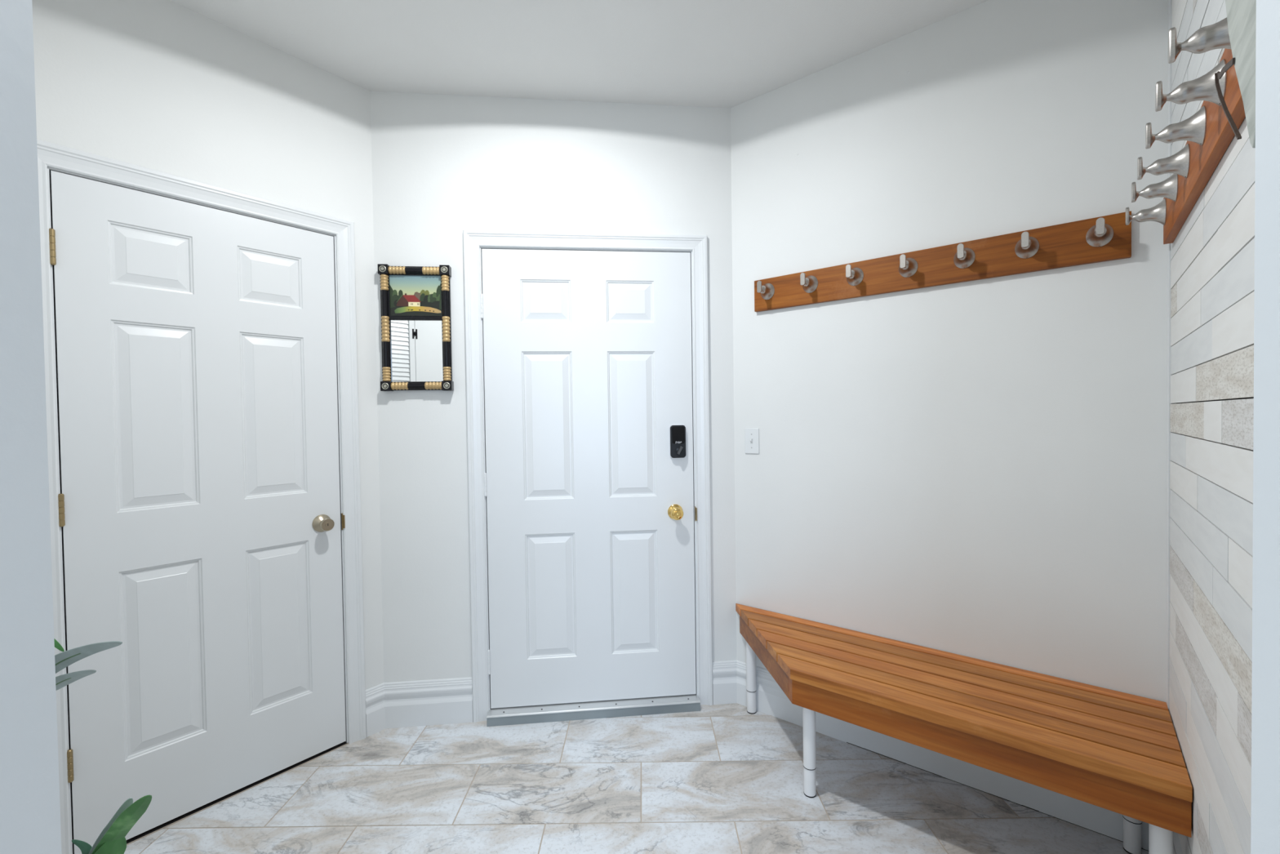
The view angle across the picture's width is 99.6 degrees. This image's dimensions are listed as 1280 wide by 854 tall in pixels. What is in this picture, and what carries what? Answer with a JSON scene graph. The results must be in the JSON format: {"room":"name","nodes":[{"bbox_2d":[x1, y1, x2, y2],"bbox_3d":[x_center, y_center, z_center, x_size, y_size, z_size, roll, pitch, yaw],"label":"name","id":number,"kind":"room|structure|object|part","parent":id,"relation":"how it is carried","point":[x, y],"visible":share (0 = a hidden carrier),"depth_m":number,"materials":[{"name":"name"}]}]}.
{"room":"entryway mudroom","nodes":[
{"label":"entryway mudroom","id":0,"kind":"room"},
{"bbox_2d":[31,0,384,689],"bbox_3d":[-1.544,-0.049,1.864,0.120,2.700,1.420,0,1,39],"label":"wall","id":1,"kind":"structure","parent":0,"point":[164,86],"depth_m":1.89,"materials":[{"name":"paint"}]},
{"bbox_2d":[48,170,346,853],"bbox_3d":[-1.448,0.267,1.875,0.104,2.038,0.776,0,1,39],"label":"door","id":2,"kind":"structure","parent":1,"relation":"in","point":[199,502],"depth_m":1.82,"materials":[{"name":"paint"}]},
{"bbox_3d":[-1.230,0.378,2.112,0.060,0.069,0.069,0,1,39],"label":"knob","id":3,"kind":"part","parent":2,"relation":"part of","materials":[{"name":"silver metal"}]},
{"bbox_2d":[36,139,366,853],"bbox_3d":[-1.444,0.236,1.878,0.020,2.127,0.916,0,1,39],"label":"trim","id":4,"kind":"structure","parent":1,"relation":"attached to","point":[51,155],"depth_m":1.97,"materials":[{"name":"paint"}]},
{"bbox_2d":[126,741,348,844],"bbox_3d":[-1.473,1.297,1.934,0.104,0.004,0.806,0,1,39],"label":"trim","id":5,"kind":"structure","parent":1,"relation":"attached to","point":[190,813],"depth_m":1.90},
{"bbox_2d":[340,513,345,529],"bbox_3d":[-1.202,0.382,2.189,0.025,0.067,0.008,0,1,39],"label":"plate","id":6,"kind":"object","parent":1,"relation":"attached to","point":[343,518],"visible":1,"depth_m":2.19,"materials":[{"name":"gold metal"}]},
{"bbox_2d":[365,682,385,737],"bbox_3d":[-1.117,1.193,2.286,0.018,0.190,0.085,0,1,39],"label":"baseboard","id":7,"kind":"structure","parent":1,"relation":"attached to","point":[375,695],"depth_m":2.28,"materials":[{"name":"paint"}]},
{"bbox_2d":[370,91,737,682],"bbox_3d":[-0.350,-0.077,2.444,1.552,2.700,0.120,-1,1,-6],"label":"wall","id":8,"kind":"structure","parent":0,"point":[443,166],"depth_m":2.34,"materials":[{"name":"paint"}]},
{"bbox_2d":[377,263,453,391],"bbox_3d":[-0.947,-0.417,2.291,0.289,0.528,0.044,-1,1,-6],"label":"wall mirror","id":9,"kind":"object","parent":8,"relation":"attached to","point":[415,300],"visible":1,"depth_m":2.29,"materials":[{"name":"black paint"}]},
{"bbox_3d":[-0.946,-0.553,2.296,0.224,0.177,0.006,-1,1,-6],"label":"painted panel","id":10,"kind":"part","parent":9,"relation":"part of","materials":[{"name":"multicoloured paint"}]},
{"bbox_3d":[-0.948,-0.461,2.294,0.217,0.018,0.016,-1,1,-6],"label":"cross rail","id":11,"kind":"part","parent":9,"relation":"part of","materials":[{"name":"black paint"}]},
{"bbox_2d":[390,320,443,382],"bbox_3d":[-0.947,-0.321,2.301,0.217,0.276,0.004,-1,1,-6],"label":"mirror glass","id":12,"kind":"object","parent":9,"relation":"on","point":[416,346],"depth_m":2.30,"materials":[{"name":"silver metal"}]},
{"bbox_2d":[384,676,472,728],"bbox_3d":[-0.912,1.189,2.336,0.370,0.190,0.018,-1,1,-6],"label":"baseboard","id":13,"kind":"structure","parent":8,"relation":"attached to","point":[417,703],"depth_m":2.33,"materials":[{"name":"paint"}]},
{"bbox_2d":[462,229,712,722],"bbox_3d":[-0.220,0.236,2.463,0.958,2.070,0.120,-1,1,-6],"label":"door frame","id":14,"kind":"structure","parent":8,"relation":"attached to","point":[481,247],"depth_m":2.39,"materials":[{"name":"paint"}]},
{"bbox_2d":[480,248,696,708],"bbox_3d":[-0.218,0.225,2.390,0.926,2.003,0.113,-1,1,-6],"label":"door","id":15,"kind":"structure","parent":8,"relation":"in","point":[588,491],"depth_m":2.40,"materials":[{"name":"paint"}]},
{"bbox_3d":[0.163,0.384,2.413,0.069,0.069,0.067,-1,1,-6],"label":"knob","id":16,"kind":"part","parent":15,"relation":"part of","materials":[{"name":"gold metal"}]},
{"bbox_2d":[694,506,697,520],"bbox_3d":[0.252,0.393,2.453,0.007,0.067,0.030,-1,1,-6],"label":"plate","id":17,"kind":"object","parent":8,"relation":"attached to","point":[695,508],"visible":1,"depth_m":2.45,"materials":[{"name":"gold metal"}]},
{"bbox_2d":[712,659,737,704],"bbox_3d":[0.389,1.167,2.475,0.117,0.190,0.018,-1,1,-6],"label":"baseboard","id":18,"kind":"structure","parent":8,"relation":"attached to","point":[724,673],"depth_m":2.47,"materials":[{"name":"paint"}]},
{"bbox_2d":[169,0,988,108],"bbox_3d":[-0.370,-1.469,0.236,5.600,0.165,6.020,-1,1,-6],"label":"ceiling","id":19,"kind":"structure","parent":0,"point":[729,54],"depth_m":1.99,"materials":[{"name":"paint"}]},
{"bbox_2d":[124,702,1148,853],"bbox_3d":[-0.219,1.343,0.175,5.986,0.060,6.279,-1,1,-6],"label":"floor","id":20,"kind":"structure","parent":0,"point":[723,778],"depth_m":1.85,"materials":[{"name":"tile"}]},
{"bbox_2d":[53,638,151,853],"bbox_3d":[-0.932,0.824,0.883,0.323,0.974,0.168,-1,1,-6],"label":"potted plant","id":21,"kind":"object","parent":20,"relation":"on","point":[112,839],"visible":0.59,"depth_m":0.88,"materials":[{"name":"green plant"}]},
{"bbox_2d":[486,693,700,726],"bbox_3d":[-0.198,1.251,2.407,0.930,0.042,0.090,-1,1,-6],"label":"threshold","id":22,"kind":"object","parent":20,"relation":"on","point":[680,703],"visible":0.99,"depth_m":2.38,"materials":[{"name":"metal"}]},
{"bbox_2d":[735,603,1192,853],"bbox_3d":[0.849,1.039,1.857,1.419,0.455,0.462,0,1,39],"label":"slatted bench","id":23,"kind":"object","parent":20,"relation":"on","point":[1119,752],"visible":1,"depth_m":1.59,"materials":[{"name":"brown wood"}]},
{"bbox_3d":[0.493,1.094,2.398,0.042,0.328,0.042,0,1,39],"label":"leg","id":24,"kind":"part","parent":23,"relation":"part of","materials":[{"name":"white metal"}]},
{"bbox_3d":[0.586,1.103,1.872,0.042,0.328,0.042,0,1,39],"label":"leg","id":25,"kind":"part","parent":23,"relation":"part of","materials":[{"name":"white metal"}]},
{"bbox_3d":[1.463,1.095,1.609,0.042,0.328,0.042,0,1,39],"label":"leg","id":26,"kind":"part","parent":23,"relation":"part of","materials":[{"name":"white metal"}]},
{"bbox_3d":[1.265,1.103,1.315,0.042,0.328,0.042,0,1,39],"label":"leg","id":27,"kind":"part","parent":23,"relation":"part of","materials":[{"name":"white metal"}]},
{"bbox_2d":[0,0,1279,853],"bbox_3d":[-0.056,-0.042,0.344,4.600,2.700,0.120,-1,1,-6],"label":"wall","id":28,"kind":"structure","parent":0,"point":[30,807],"depth_m":0.36,"materials":[{"name":"paint"}]},
{"bbox_2d":[730,0,1168,702],"bbox_3d":[1.028,-0.090,2.061,1.644,2.700,0.120,0,1,39],"label":"wall","id":29,"kind":"structure","parent":0,"point":[977,468],"depth_m":1.88,"materials":[{"name":"paint"}]},
{"bbox_2d":[744,428,759,453],"bbox_3d":[0.495,0.062,2.407,0.069,0.113,0.016,0,1,39],"label":"light switch","id":30,"kind":"object","parent":29,"relation":"attached to","point":[751,435],"visible":1,"depth_m":2.41,"materials":[{"name":"white plastic"}]},
{"bbox_2d":[736,660,1148,850],"bbox_3d":[0.995,1.167,2.037,1.424,0.190,0.018,0,1,39],"label":"baseboard","id":31,"kind":"structure","parent":29,"relation":"attached to","point":[771,699],"depth_m":1.95,"materials":[{"name":"paint"}]},
{"bbox_2d":[754,211,1131,311],"bbox_3d":[0.958,-0.571,1.961,1.224,0.134,0.100,0,1,39],"label":"coat rack","id":32,"kind":"object","parent":29,"relation":"attached to","point":[1106,237],"visible":1,"depth_m":1.87,"materials":[{"name":"brown wood"}]},
{"bbox_2d":[1165,0,1255,853],"bbox_3d":[1.117,-0.071,0.961,0.123,2.700,1.720,0,1,39],"label":"wall","id":33,"kind":"structure","parent":0,"point":[1210,406],"depth_m":1.08,"materials":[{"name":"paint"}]},
{"bbox_2d":[1124,17,1245,244],"bbox_3d":[1.054,-0.558,1.055,0.100,0.128,1.209,0,1,39],"label":"coat rack","id":34,"kind":"object","parent":33,"relation":"attached to","point":[1208,133],"visible":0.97,"depth_m":1.02,"materials":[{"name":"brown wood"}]},
{"bbox_2d":[1214,0,1256,147],"bbox_3d":[0.727,-0.558,0.643,0.021,0.472,0.298,0,1,39],"label":"plaque","id":35,"kind":"object","parent":34,"relation":"hanging from","point":[1241,14],"visible":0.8,"depth_m":0.66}
]}

